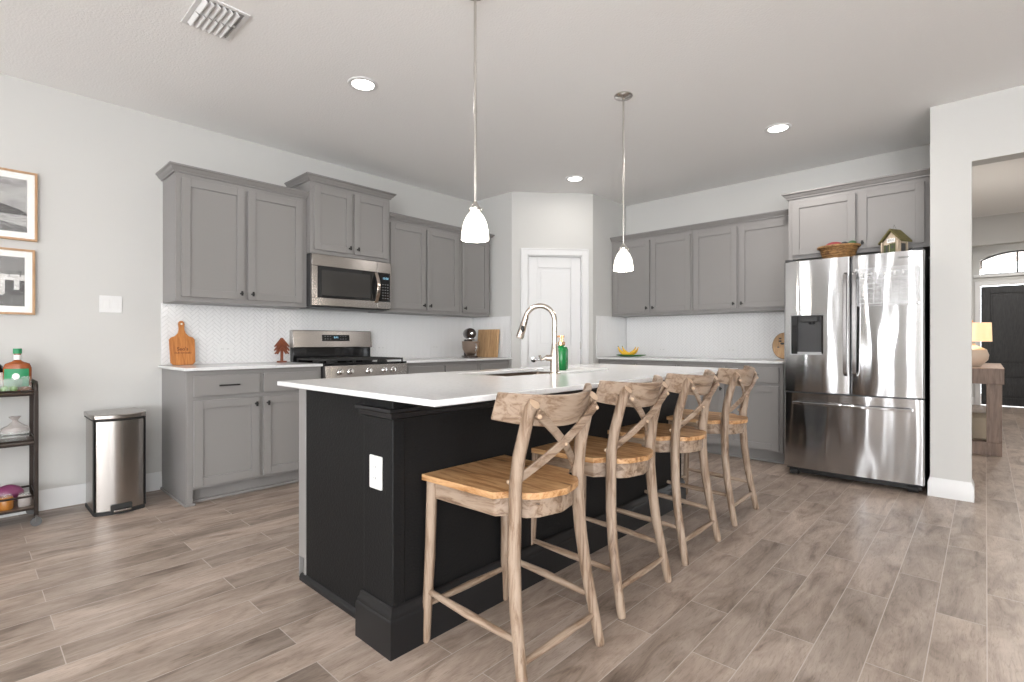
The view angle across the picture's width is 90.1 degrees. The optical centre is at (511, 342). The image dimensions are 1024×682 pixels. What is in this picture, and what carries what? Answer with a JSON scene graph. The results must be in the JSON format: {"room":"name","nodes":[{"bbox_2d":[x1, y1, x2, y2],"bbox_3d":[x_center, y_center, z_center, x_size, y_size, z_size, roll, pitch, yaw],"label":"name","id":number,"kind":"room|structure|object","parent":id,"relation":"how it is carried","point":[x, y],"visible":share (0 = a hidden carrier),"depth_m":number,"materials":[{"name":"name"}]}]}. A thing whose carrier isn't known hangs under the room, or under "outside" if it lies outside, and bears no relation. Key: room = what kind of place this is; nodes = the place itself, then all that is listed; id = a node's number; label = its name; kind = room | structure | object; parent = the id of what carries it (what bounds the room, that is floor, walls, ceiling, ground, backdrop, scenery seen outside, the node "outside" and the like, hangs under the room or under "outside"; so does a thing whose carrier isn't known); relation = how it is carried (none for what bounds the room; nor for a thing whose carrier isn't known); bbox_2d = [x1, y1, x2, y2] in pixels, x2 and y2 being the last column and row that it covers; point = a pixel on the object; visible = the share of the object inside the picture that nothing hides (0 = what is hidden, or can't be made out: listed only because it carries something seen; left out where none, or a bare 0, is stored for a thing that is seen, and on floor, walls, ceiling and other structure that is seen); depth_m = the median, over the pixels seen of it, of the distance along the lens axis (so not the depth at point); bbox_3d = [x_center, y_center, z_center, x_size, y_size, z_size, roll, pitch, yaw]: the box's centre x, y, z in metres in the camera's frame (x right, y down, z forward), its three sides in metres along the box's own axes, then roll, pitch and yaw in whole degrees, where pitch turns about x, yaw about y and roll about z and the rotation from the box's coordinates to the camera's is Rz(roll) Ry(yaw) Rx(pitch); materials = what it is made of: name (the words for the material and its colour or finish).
{"room":"kitchen","nodes":[
{"label":"kitchen","id":0,"kind":"room"},
{"bbox_2d":[0,73,472,492],"bbox_3d":[-2.940,-0.288,3.476,0.120,2.743,9.940,0,0,43],"label":"wall","id":1,"kind":"structure","parent":0,"point":[96,163],"depth_m":3.48,"materials":[{"name":"grey paint"}]},
{"bbox_2d":[0,247,34,314],"bbox_3d":[-3.164,-0.379,3.125,0.024,0.411,0.360,0,0,43],"label":"framed photo","id":2,"kind":"object","parent":1,"relation":"attached to","point":[17,266],"visible":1,"depth_m":3.20,"materials":[{"name":"white paper"}]},
{"bbox_2d":[0,256,24,305],"bbox_3d":[-3.162,-0.379,3.124,0.001,0.307,0.266,0,0,43],"label":"print","id":3,"kind":"object","parent":2,"relation":"attached to","point":[12,268],"depth_m":3.18},
{"bbox_2d":[0,167,37,241],"bbox_3d":[-3.157,-0.857,3.133,0.024,0.435,0.361,0,0,43],"label":"framed photo","id":4,"kind":"object","parent":1,"relation":"attached to","point":[18,189],"visible":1,"depth_m":3.20,"materials":[{"name":"white paper"}]},
{"bbox_2d":[0,176,26,232],"bbox_3d":[-3.155,-0.857,3.131,0.001,0.331,0.265,0,0,43],"label":"print","id":5,"kind":"object","parent":4,"relation":"attached to","point":[13,189],"depth_m":3.18},
{"bbox_2d":[0,471,161,517],"bbox_3d":[-4.385,1.018,1.820,0.013,0.130,5.305,0,0,43],"label":"baseboard","id":6,"kind":"structure","parent":1,"relation":"attached to","point":[53,498],"depth_m":3.37,"materials":[{"name":"white wood"}]},
{"bbox_2d":[99,295,121,312],"bbox_3d":[-2.787,-0.264,3.547,0.009,0.118,0.125,0,0,43],"label":"light switch","id":7,"kind":"object","parent":1,"relation":"attached to","point":[107,304],"visible":1,"depth_m":3.54,"materials":[{"name":"white plastic"}]},
{"bbox_2d":[155,161,308,308],"bbox_3d":[-2.140,-0.763,3.972,0.379,0.948,0.981,0,0,43],"label":"upper cabinet","id":8,"kind":"object","parent":1,"relation":"attached to","point":[229,240],"visible":1,"depth_m":3.80,"materials":[{"name":"grey paint"}]},
{"bbox_2d":[161,303,472,364],"bbox_3d":[-1.526,-0.060,4.905,0.009,0.458,3.118,0,0,43],"label":"tile backsplash","id":9,"kind":"structure","parent":1,"relation":"attached to","point":[253,332],"depth_m":4.39,"materials":[{"name":"grey tile"}]},
{"bbox_2d":[217,344,232,353],"bbox_3d":[-2.287,0.053,4.071,0.008,0.072,0.118,0,0,43],"label":"wall outlet","id":10,"kind":"object","parent":9,"relation":"attached to","point":[221,348],"visible":1,"depth_m":4.07,"materials":[{"name":"white plastic"}]},
{"bbox_2d":[284,172,396,262],"bbox_3d":[-1.524,-1.060,4.595,0.434,0.643,0.856,0,0,43],"label":"upper cabinet","id":11,"kind":"object","parent":1,"relation":"attached to","point":[346,219],"visible":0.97,"depth_m":4.42,"materials":[{"name":"grey paint"}]},
{"bbox_2d":[300,253,390,311],"bbox_3d":[-1.510,-0.513,4.582,0.465,0.441,0.762,0,0,43],"label":"microwave","id":12,"kind":"object","parent":11,"relation":"attached to","point":[333,282],"visible":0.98,"depth_m":4.42,"materials":[{"name":"grey metal"}]},
{"bbox_2d":[368,212,461,315],"bbox_3d":[-0.973,-0.754,5.229,0.377,0.930,0.905,0,0,43],"label":"upper cabinet","id":13,"kind":"object","parent":1,"relation":"attached to","point":[424,254],"visible":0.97,"depth_m":5.10,"materials":[{"name":"grey paint"}]},
{"bbox_2d":[445,230,494,317],"bbox_3d":[-0.498,-0.754,5.742,0.379,0.930,0.490,0,0,43],"label":"upper cabinet","id":14,"kind":"object","parent":1,"relation":"attached to","point":[473,257],"visible":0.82,"depth_m":5.61,"materials":[{"name":"grey paint"}]},
{"bbox_2d":[474,192,511,367],"bbox_3d":[-0.200,-0.288,5.879,0.630,2.743,0.100,0,0,43],"label":"wall","id":15,"kind":"structure","parent":0,"point":[497,210],"depth_m":5.75,"materials":[{"name":"grey paint"}]},
{"bbox_2d":[473,316,510,357],"bbox_3d":[-0.237,-0.060,5.838,0.610,0.458,0.009,0,0,43],"label":"tile backsplash","id":16,"kind":"structure","parent":15,"relation":"attached to","point":[503,323],"depth_m":5.73,"materials":[{"name":"grey tile"}]},
{"bbox_2d":[0,0,1023,217],"bbox_3d":[2.394,-1.710,2.963,8.800,0.100,16.600,0,0,43],"label":"ceiling","id":17,"kind":"structure","parent":0,"point":[706,79],"depth_m":3.20,"materials":[{"name":"white paint"}]},
{"bbox_2d":[181,0,250,40],"bbox_3d":[-1.517,-1.650,2.614,0.316,0.020,0.230,0,0,43],"label":"ceiling vent","id":18,"kind":"object","parent":17,"relation":"in","point":[217,18],"visible":1,"depth_m":2.60,"materials":[{"name":"white metal"}]},
{"bbox_2d":[348,76,377,91],"bbox_3d":[-0.958,-1.656,3.283,0.190,0.008,0.190,0,0,43],"label":"recessed light","id":19,"kind":"object","parent":17,"relation":"in","point":[364,84],"visible":1,"depth_m":3.28,"materials":[{"name":"white plastic"}]},
{"bbox_2d":[461,0,488,242],"bbox_3d":[-0.174,-1.071,2.412,0.132,1.176,0.132,0,0,43],"label":"pendant light","id":20,"kind":"object","parent":17,"relation":"hanging from","point":[475,228],"visible":1,"depth_m":2.41,"materials":[{"name":"white glass"}]},
{"bbox_2d":[566,175,583,181],"bbox_3d":[0.639,-1.656,5.178,0.190,0.008,0.190,0,0,43],"label":"recessed light","id":21,"kind":"object","parent":17,"relation":"in","point":[576,178],"visible":1,"depth_m":5.17,"materials":[{"name":"white plastic"}]},
{"bbox_2d":[613,91,632,271],"bbox_3d":[0.750,-1.071,3.437,0.132,1.176,0.132,0,0,43],"label":"pendant light","id":22,"kind":"object","parent":17,"relation":"hanging from","point":[623,262],"visible":1,"depth_m":3.42,"materials":[{"name":"white glass"}]},
{"bbox_2d":[764,123,791,133],"bbox_3d":[2.061,-1.656,3.957,0.190,0.008,0.190,0,0,43],"label":"recessed light","id":23,"kind":"object","parent":17,"relation":"in","point":[779,127],"visible":1,"depth_m":3.95,"materials":[{"name":"white plastic"}]},
{"bbox_2d":[0,404,1023,681],"bbox_3d":[3.210,1.133,3.843,8.800,0.100,19.000,0,0,43],"label":"floor","id":24,"kind":"structure","parent":0,"point":[831,579],"depth_m":2.14,"materials":[{"name":"brown wood"}]},
{"bbox_2d":[0,379,41,525],"bbox_3d":[-3.171,0.655,2.838,0.332,0.853,0.802,0,0,43],"label":"bar cart","id":25,"kind":"object","parent":24,"relation":"on","point":[32,440],"visible":0.86,"depth_m":3.01,"materials":[{"name":"brown metal"}]},
{"bbox_2d":[0,364,2,391],"bbox_3d":[-3.076,0.183,3.043,0.075,0.235,0.075,0,0,43],"label":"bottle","id":26,"kind":"object","parent":25,"relation":"on","point":[1,366],"visible":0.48,"depth_m":3.04,"materials":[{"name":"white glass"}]},
{"bbox_2d":[0,495,13,510],"bbox_3d":[-2.938,0.928,2.963,0.068,0.085,0.067,0,0,43],"label":"storage jar","id":27,"kind":"object","parent":25,"relation":"on","point":[7,505],"visible":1,"depth_m":2.95,"materials":[{"name":"brown ceramic"}]},
{"bbox_2d":[0,484,24,501],"bbox_3d":[-3.025,0.913,3.066,0.101,0.115,0.144,0,0,43],"label":"bundle","id":28,"kind":"object","parent":25,"relation":"on","point":[14,490],"visible":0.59,"depth_m":3.06,"materials":[{"name":"pink"}]},
{"bbox_2d":[0,416,29,433],"bbox_3d":[-2.945,0.513,3.024,0.133,0.154,0.132,0,0,43],"label":"decanter","id":29,"kind":"object","parent":25,"relation":"on","point":[15,426],"visible":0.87,"depth_m":3.00,"materials":[{"name":"clear glass"}]},
{"bbox_2d":[0,497,33,512],"bbox_3d":[-3.171,0.977,2.838,0.300,0.014,0.750,0,0,43],"label":"shelf","id":30,"kind":"object","parent":25,"relation":"attached to","point":[15,509],"depth_m":2.98,"materials":[{"name":"brown wood"}]},
{"bbox_2d":[0,436,33,445],"bbox_3d":[-3.171,0.597,2.838,0.300,0.014,0.750,0,0,43],"label":"shelf","id":31,"kind":"object","parent":25,"relation":"attached to","point":[28,440],"depth_m":3.00,"materials":[{"name":"brown wood"}]},
{"bbox_2d":[0,392,33,394],"bbox_3d":[-3.171,0.307,2.838,0.300,0.014,0.750,0,0,43],"label":"shelf","id":32,"kind":"object","parent":25,"relation":"attached to","point":[1,393],"depth_m":2.98,"materials":[{"name":"brown wood"}]},
{"bbox_2d":[3,348,31,390],"bbox_3d":[-2.977,0.169,3.074,0.128,0.262,0.072,0,0,-33],"label":"bottle","id":33,"kind":"object","parent":25,"relation":"on","point":[18,373],"visible":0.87,"depth_m":3.06,"materials":[{"name":"orange glass"}]},
{"bbox_2d":[17,493,30,506],"bbox_3d":[-2.895,0.930,3.032,0.060,0.080,0.059,0,0,43],"label":"storage jar","id":34,"kind":"object","parent":25,"relation":"on","point":[23,502],"visible":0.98,"depth_m":3.01,"materials":[{"name":"grey ceramic"}]},
{"bbox_3d":[-2.932,0.257,2.978,0.116,0.083,0.116,0,0,43],"label":"glass bowl","id":35,"kind":"object","parent":25,"relation":"on","visible":0},
{"bbox_2d":[0,386,8,390],"bbox_3d":[-2.944,0.274,2.965,0.038,0.038,0.038,0,0,43],"label":"lime","id":36,"kind":"object","parent":35,"relation":"in","point":[4,388],"visible":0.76,"depth_m":2.95,"materials":[{"name":"green food"}]},
{"bbox_2d":[9,386,17,390],"bbox_3d":[-2.911,0.273,2.983,0.038,0.038,0.038,0,0,43],"label":"lime","id":37,"kind":"object","parent":35,"relation":"in","point":[12,388],"visible":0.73,"depth_m":2.97,"materials":[{"name":"green food"}]},
{"bbox_2d":[84,407,145,516],"bbox_3d":[-2.590,0.769,3.343,0.395,0.628,0.282,0,0,43],"label":"trash can","id":38,"kind":"object","parent":24,"relation":"on","point":[115,438],"visible":1,"depth_m":3.24,"materials":[{"name":"silver metal"}]},
{"bbox_2d":[160,366,320,507],"bbox_3d":[-2.033,0.637,3.879,0.659,0.893,0.936,0,0,43],"label":"base cabinet","id":39,"kind":"object","parent":24,"relation":"on","point":[225,433],"visible":0.8,"depth_m":3.58,"materials":[{"name":"grey paint"}]},
{"bbox_2d":[159,362,322,370],"bbox_3d":[-2.041,0.179,3.881,0.642,0.020,0.947,0,0,43],"label":"countertop","id":40,"kind":"structure","parent":39,"relation":"on","point":[259,365],"depth_m":3.71,"materials":[{"name":"white stone"}]},
{"bbox_2d":[169,321,194,364],"bbox_3d":[-2.465,0.005,3.814,0.070,0.330,0.166,0,0,43],"label":"cutting board","id":41,"kind":"object","parent":40,"relation":"on","point":[181,346],"visible":0.99,"depth_m":3.81,"materials":[{"name":"brown wood"}]},
{"bbox_2d":[274,338,288,361],"bbox_3d":[-1.938,0.066,4.300,0.080,0.205,0.114,0,0,43],"label":"tree","id":42,"kind":"object","parent":40,"relation":"on","point":[281,345],"visible":0.99,"depth_m":4.29,"materials":[{"name":"red wood"}]},
{"bbox_2d":[289,330,406,378],"bbox_3d":[-1.417,0.488,4.487,0.715,1.190,0.778,0,0,43],"label":"gas range","id":43,"kind":"object","parent":24,"relation":"on","point":[341,354],"visible":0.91,"depth_m":4.48,"materials":[{"name":"grey metal"}]},
{"bbox_2d":[300,360,406,365],"bbox_3d":[-1.440,0.178,4.509,0.635,0.020,0.778,0,0,43],"label":"cooktop","id":44,"kind":"object","parent":43,"relation":"in","point":[325,362],"depth_m":4.32,"materials":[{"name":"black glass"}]},
{"bbox_2d":[407,361,476,373],"bbox_3d":[-0.868,0.637,5.135,0.659,0.893,0.905,0,0,43],"label":"base cabinet","id":45,"kind":"object","parent":24,"relation":"on","point":[429,367],"visible":0.04,"depth_m":4.91,"materials":[{"name":"grey paint"}]},
{"bbox_2d":[390,357,511,362],"bbox_3d":[-0.706,0.179,5.321,0.642,0.020,1.400,0,0,43],"label":"countertop","id":46,"kind":"structure","parent":45,"relation":"on","point":[438,359],"depth_m":5.15,"materials":[{"name":"white stone"}]},
{"bbox_2d":[462,328,478,357],"bbox_3d":[-0.461,0.007,5.595,0.196,0.324,0.341,0,0,-16],"label":"stand mixer","id":47,"kind":"object","parent":46,"relation":"on","point":[470,348],"visible":1,"depth_m":5.50,"materials":[{"name":"grey metal"}]},
{"bbox_2d":[462,341,478,355],"bbox_3d":[-0.453,0.067,5.566,0.195,0.156,0.195,0,0,-33],"label":"bowl","id":48,"kind":"object","parent":47,"relation":"on","point":[470,348],"depth_m":5.50,"materials":[{"name":"silver metal"}]},
{"bbox_2d":[476,329,499,356],"bbox_3d":[-0.275,0.012,5.813,0.330,0.315,0.054,0,0,43],"label":"cutting board","id":49,"kind":"object","parent":46,"relation":"on","point":[488,339],"visible":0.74,"depth_m":5.79,"materials":[{"name":"brown wood"}]},
{"bbox_2d":[299,380,685,661],"bbox_3d":[0.064,0.637,2.878,0.866,0.893,2.332,0,0,43],"label":"kitchen island","id":50,"kind":"object","parent":24,"relation":"on","point":[362,546],"visible":0.45,"depth_m":2.04,"materials":[{"name":"black paint"}]},
{"bbox_2d":[370,454,382,490],"bbox_3d":[-0.487,0.464,1.823,0.076,0.118,0.008,0,0,43],"label":"wall outlet","id":51,"kind":"object","parent":50,"relation":"attached to","point":[376,462],"visible":1,"depth_m":1.82,"materials":[{"name":"white plastic"}]},
{"bbox_2d":[373,463,376,481],"bbox_3d":[-0.489,0.464,1.821,0.028,0.068,0.002,0,0,43],"label":"socket","id":52,"kind":"object","parent":51,"relation":"attached to","point":[374,464],"depth_m":1.82,"materials":[{"name":"white plastic"}]},
{"bbox_2d":[277,364,737,406],"bbox_3d":[0.220,0.179,2.766,1.090,0.020,2.485,0,0,43],"label":"island countertop","id":53,"kind":"structure","parent":50,"relation":"on","point":[435,389],"depth_m":2.14,"materials":[{"name":"white stone"}]},
{"bbox_2d":[492,372,548,375],"bbox_3d":[0.068,0.296,2.910,0.436,0.211,0.736,0,0,43],"label":"undermount sink","id":54,"kind":"object","parent":53,"relation":"in","point":[522,373],"visible":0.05,"depth_m":3.19,"materials":[{"name":"silver metal"}]},
{"bbox_2d":[516,303,559,373],"bbox_3d":[0.139,-0.020,2.736,0.239,0.378,0.063,0,0,10],"label":"kitchen faucet","id":55,"kind":"object","parent":53,"relation":"on","point":[553,357],"visible":0.98,"depth_m":2.71,"materials":[{"name":"silver metal"}]},
{"bbox_2d":[544,367,606,372],"bbox_3d":[0.379,0.163,3.003,0.190,0.010,0.400,0,0,43],"label":"marble tray","id":56,"kind":"object","parent":53,"relation":"on","point":[582,369],"visible":0.92,"depth_m":2.96,"materials":[{"name":"white stone"}]},
{"bbox_2d":[557,335,566,370],"bbox_3d":[0.273,0.059,2.877,0.070,0.198,0.068,0,0,43],"label":"soap bottle","id":57,"kind":"object","parent":56,"relation":"on","point":[562,351],"visible":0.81,"depth_m":2.85,"materials":[{"name":"green glass"}]},
{"bbox_2d":[557,335,567,368],"bbox_3d":[0.293,0.059,2.980,0.068,0.198,0.065,0,0,20],"label":"soap bottle","id":58,"kind":"object","parent":56,"relation":"on","point":[563,335],"visible":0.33,"depth_m":2.96,"materials":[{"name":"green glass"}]},
{"bbox_2d":[477,360,508,369],"bbox_3d":[-0.400,0.637,5.640,0.659,0.893,0.470,0,0,43],"label":"base cabinet","id":59,"kind":"object","parent":24,"relation":"on","point":[484,364],"visible":0.03,"depth_m":5.42,"materials":[{"name":"grey paint"}]},
{"bbox_2d":[422,383,603,681],"bbox_3d":[0.011,0.619,1.831,0.533,0.935,0.491,0,0,43],"label":"counter stool","id":60,"kind":"object","parent":24,"relation":"on","point":[514,487],"visible":1,"depth_m":1.70,"materials":[{"name":"brown wood"}]},
{"bbox_2d":[531,375,671,618],"bbox_3d":[0.404,0.619,2.310,0.533,0.935,0.491,0,0,42],"label":"counter stool","id":61,"kind":"object","parent":24,"relation":"on","point":[612,457],"visible":0.9,"depth_m":2.14,"materials":[{"name":"brown wood"}]},
{"bbox_2d":[599,359,679,365],"bbox_3d":[1.525,0.637,5.662,0.965,0.893,0.659,0,0,43],"label":"base cabinet","id":62,"kind":"object","parent":24,"relation":"on","point":[601,361],"visible":0.05,"depth_m":5.42,"materials":[{"name":"grey paint"}]},
{"bbox_2d":[597,356,783,363],"bbox_3d":[1.879,0.179,5.344,1.922,0.020,0.642,0,0,43],"label":"countertop","id":63,"kind":"structure","parent":62,"relation":"on","point":[732,360],"depth_m":5.05,"materials":[{"name":"white stone"}]},
{"bbox_2d":[616,354,644,356],"bbox_3d":[1.360,0.153,5.835,0.350,0.027,0.172,0,0,31],"label":"leaf plate","id":64,"kind":"object","parent":63,"relation":"on","point":[616,354],"visible":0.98,"depth_m":5.78,"materials":[{"name":"green ceramic"}]},
{"bbox_2d":[618,346,635,354],"bbox_3d":[1.314,0.098,5.845,0.215,0.113,0.038,0,0,29],"label":"banana","id":65,"kind":"object","parent":64,"relation":"on","point":[619,349],"visible":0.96,"depth_m":5.83,"materials":[{"name":"yellow food"}]},
{"bbox_2d":[622,346,638,354],"bbox_3d":[1.356,0.098,5.861,0.215,0.113,0.038,0,0,43],"label":"banana","id":66,"kind":"object","parent":64,"relation":"on","point":[624,350],"visible":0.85,"depth_m":5.82,"materials":[{"name":"yellow food"}]},
{"bbox_2d":[772,333,783,358],"bbox_3d":[2.648,0.035,4.958,0.225,0.260,0.051,0,0,43],"label":"round board","id":67,"kind":"object","parent":63,"relation":"on","point":[778,342],"visible":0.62,"depth_m":4.98,"materials":[{"name":"brown wood"}]},
{"bbox_2d":[608,369,720,565],"bbox_3d":[0.819,0.619,2.786,0.533,0.935,0.491,0,0,43],"label":"counter stool","id":68,"kind":"object","parent":24,"relation":"on","point":[675,438],"visible":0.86,"depth_m":2.60,"materials":[{"name":"brown wood"}]},
{"bbox_2d":[667,365,758,525],"bbox_3d":[1.283,0.619,3.314,0.533,0.935,0.491,0,0,42],"label":"counter stool","id":69,"kind":"object","parent":24,"relation":"on","point":[724,423],"visible":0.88,"depth_m":3.13,"materials":[{"name":"brown wood"}]},
{"bbox_2d":[680,361,785,463],"bbox_3d":[2.227,0.637,5.011,0.945,0.893,0.659,0,0,43],"label":"base cabinet","id":70,"kind":"object","parent":24,"relation":"on","point":[765,410],"visible":0.34,"depth_m":4.62,"materials":[{"name":"grey paint"}]},
{"bbox_2d":[784,247,929,492],"bbox_3d":[2.834,0.206,4.179,0.900,1.752,0.947,0,0,43],"label":"refrigerator","id":71,"kind":"object","parent":24,"relation":"on","point":[857,378],"visible":1,"depth_m":3.84,"materials":[{"name":"grey metal"}]},
{"bbox_2d":[817,243,860,258],"bbox_3d":[2.650,-0.716,4.144,0.306,0.132,0.237,0,0,43],"label":"wicker basket","id":72,"kind":"object","parent":71,"relation":"on","point":[842,249],"visible":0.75,"depth_m":4.06,"materials":[{"name":"brown wicker"}]},
{"bbox_2d":[855,264,919,305],"bbox_3d":[2.721,-0.409,3.712,0.390,0.285,0.022,0,0,43],"label":"calendar","id":73,"kind":"object","parent":71,"relation":"attached to","point":[868,274],"visible":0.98,"depth_m":3.72,"materials":[{"name":"white paper"}]},
{"bbox_2d":[857,275,915,303],"bbox_3d":[2.716,-0.379,3.706,0.351,0.186,0.001,0,0,43],"label":"print","id":74,"kind":"object","parent":73,"relation":"attached to","point":[862,275],"depth_m":3.78,"materials":[{"name":"white"}]},
{"bbox_2d":[878,225,911,252],"bbox_3d":[2.897,-0.769,3.864,0.118,0.242,0.170,0,0,-19],"label":"house","id":75,"kind":"object","parent":71,"relation":"on","point":[894,240],"visible":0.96,"depth_m":3.83,"materials":[{"name":"beige wood"}]},
{"bbox_2d":[972,412,985,440],"bbox_3d":[5.211,0.941,5.737,0.350,0.285,0.350,0,0,43],"label":"pouf","id":76,"kind":"object","parent":24,"relation":"on","point":[978,419],"visible":0.3,"depth_m":5.60,"materials":[{"name":"beige fabric"}]},
{"bbox_2d":[972,363,1003,456],"bbox_3d":[5.052,0.666,5.550,0.400,0.834,1.650,0,0,43],"label":"console table","id":77,"kind":"object","parent":24,"relation":"on","point":[990,374],"visible":0.57,"depth_m":4.87,"materials":[{"name":"brown wood"}]},
{"bbox_2d":[972,320,991,366],"bbox_3d":[4.697,0.011,5.218,0.310,0.475,0.310,0,0,43],"label":"table lamp","id":78,"kind":"object","parent":77,"relation":"on","point":[981,331],"visible":0.39,"depth_m":5.09,"materials":[{"name":"beige fabric"}]},
{"bbox_2d":[512,192,592,367],"bbox_3d":[0.446,-0.288,5.718,0.910,2.743,0.100,0,0,-5],"label":"wall","id":79,"kind":"structure","parent":0,"point":[539,219],"depth_m":5.66,"materials":[{"name":"grey paint"}]},
{"bbox_2d":[529,257,580,366],"bbox_3d":[0.478,0.063,5.679,0.590,2.021,0.094,0,0,-5],"label":"door","id":80,"kind":"structure","parent":79,"relation":"in","point":[554,282],"depth_m":5.69,"materials":[{"name":"white wood"}]},
{"bbox_2d":[521,248,588,367],"bbox_3d":[0.472,0.023,5.709,0.760,2.120,0.124,0,0,-5],"label":"trim","id":81,"kind":"structure","parent":79,"relation":"attached to","point":[583,254],"depth_m":5.67,"materials":[{"name":"white wood"}]},
{"bbox_2d":[593,194,625,363],"bbox_3d":[1.111,-0.288,6.007,0.100,2.743,0.720,0,0,43],"label":"wall","id":82,"kind":"structure","parent":0,"point":[607,214],"depth_m":5.87,"materials":[{"name":"grey paint"}]},
{"bbox_2d":[596,315,625,356],"bbox_3d":[1.169,-0.066,5.987,0.009,0.471,0.650,0,0,43],"label":"tile backsplash","id":83,"kind":"structure","parent":82,"relation":"attached to","point":[610,331],"depth_m":5.95,"materials":[{"name":"grey tile"}]},
{"bbox_2d":[626,144,929,350],"bbox_3d":[2.541,-0.288,5.254,3.220,2.743,0.120,0,0,43],"label":"wall","id":84,"kind":"structure","parent":0,"point":[763,195],"depth_m":5.21,"materials":[{"name":"grey paint"}]},
{"bbox_2d":[610,225,703,316],"bbox_3d":[1.621,-0.760,5.765,0.965,0.917,0.377,0,0,43],"label":"upper cabinet","id":85,"kind":"object","parent":84,"relation":"attached to","point":[659,283],"visible":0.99,"depth_m":5.60,"materials":[{"name":"grey paint"}]},
{"bbox_2d":[627,312,783,358],"bbox_3d":[2.101,-0.066,5.572,1.920,0.471,0.009,0,0,43],"label":"tile backsplash","id":86,"kind":"structure","parent":84,"relation":"attached to","point":[753,335],"depth_m":5.55,"materials":[{"name":"grey tile"}]},
{"bbox_2d":[726,347,736,353],"bbox_3d":[2.307,0.083,5.369,0.118,0.072,0.008,0,0,43],"label":"wall outlet","id":87,"kind":"object","parent":86,"relation":"attached to","point":[730,350],"visible":1,"depth_m":5.37,"materials":[{"name":"white plastic"}]},
{"bbox_2d":[690,209,787,314],"bbox_3d":[2.330,-0.760,5.108,0.965,0.917,0.377,0,0,43],"label":"upper cabinet","id":88,"kind":"object","parent":84,"relation":"attached to","point":[738,262],"visible":0.91,"depth_m":5.01,"materials":[{"name":"grey paint"}]},
{"bbox_2d":[781,168,929,260],"bbox_3d":[2.943,-1.004,4.357,1.010,0.575,0.649,0,0,43],"label":"upper cabinet","id":89,"kind":"object","parent":84,"relation":"attached to","point":[861,211],"visible":0.67,"depth_m":4.09,"materials":[{"name":"grey paint"}]},
{"bbox_2d":[884,245,888,252],"bbox_3d":[2.847,-0.704,3.882,0.003,0.067,0.037,0,0,-18],"label":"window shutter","id":90,"kind":"object","parent":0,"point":[886,248],"depth_m":3.88,"materials":[{"name":"wood"}]},
{"bbox_2d":[930,98,971,482],"bbox_3d":[3.330,-0.288,3.854,0.218,2.743,0.860,0,0,43],"label":"wall","id":91,"kind":"structure","parent":0,"point":[950,123],"depth_m":3.54,"materials":[{"name":"grey paint"}]},
{"bbox_2d":[928,477,974,502],"bbox_3d":[3.366,1.018,3.893,0.244,0.130,0.993,0,0,43],"label":"baseboard","id":92,"kind":"structure","parent":91,"relation":"attached to","point":[937,487],"depth_m":3.53,"materials":[{"name":"white wood"}]},
{"bbox_2d":[972,85,1023,165],"bbox_3d":[3.609,-1.443,3.104,1.210,0.433,0.140,0,0,43],"label":"wall header","id":93,"kind":"structure","parent":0,"point":[998,116],"depth_m":3.38,"materials":[{"name":"grey paint"}]},
{"bbox_2d":[972,212,1023,246],"bbox_3d":[6.663,-1.473,6.464,1.540,0.373,0.140,0,0,43],"label":"wall","id":94,"kind":"structure","parent":0,"point":[1002,229],"depth_m":6.66,"materials":[{"name":"grey paint"}]},
{"bbox_2d":[972,243,1023,396],"bbox_3d":[8.526,-0.288,8.473,1.780,2.743,0.120,0,0,43],"label":"wall","id":95,"kind":"structure","parent":0,"point":[978,253],"depth_m":8.78,"materials":[{"name":"grey paint"}]},
{"bbox_2d":[974,272,1023,404],"bbox_3d":[8.395,-0.037,8.479,1.080,2.240,0.050,0,0,43],"label":"trim","id":96,"kind":"structure","parent":95,"relation":"attached to","point":[979,284],"depth_m":8.79,"materials":[{"name":"white wood"}]},
{"bbox_2d":[980,250,1023,274],"bbox_3d":[8.460,-1.346,8.548,0.920,0.382,0.040,0,0,43],"label":"window","id":97,"kind":"structure","parent":95,"relation":"in","point":[1016,251],"depth_m":8.61,"materials":[{"name":"white wood"}]},
{"bbox_2d":[981,285,1023,406],"bbox_3d":[8.427,0.058,8.513,0.896,2.030,0.105,0,0,43],"label":"door","id":98,"kind":"structure","parent":95,"relation":"in","point":[1002,306],"depth_m":8.60,"materials":[{"name":"black wood"}]},
{"bbox_2d":[980,252,1023,268],"bbox_3d":[9.706,-0.567,9.819,2.600,3.300,0.400,0,0,43],"label":"sky","id":99,"kind":"structure","parent":0,"point":[1009,257],"depth_m":9.84,"materials":[{"name":"glass"}]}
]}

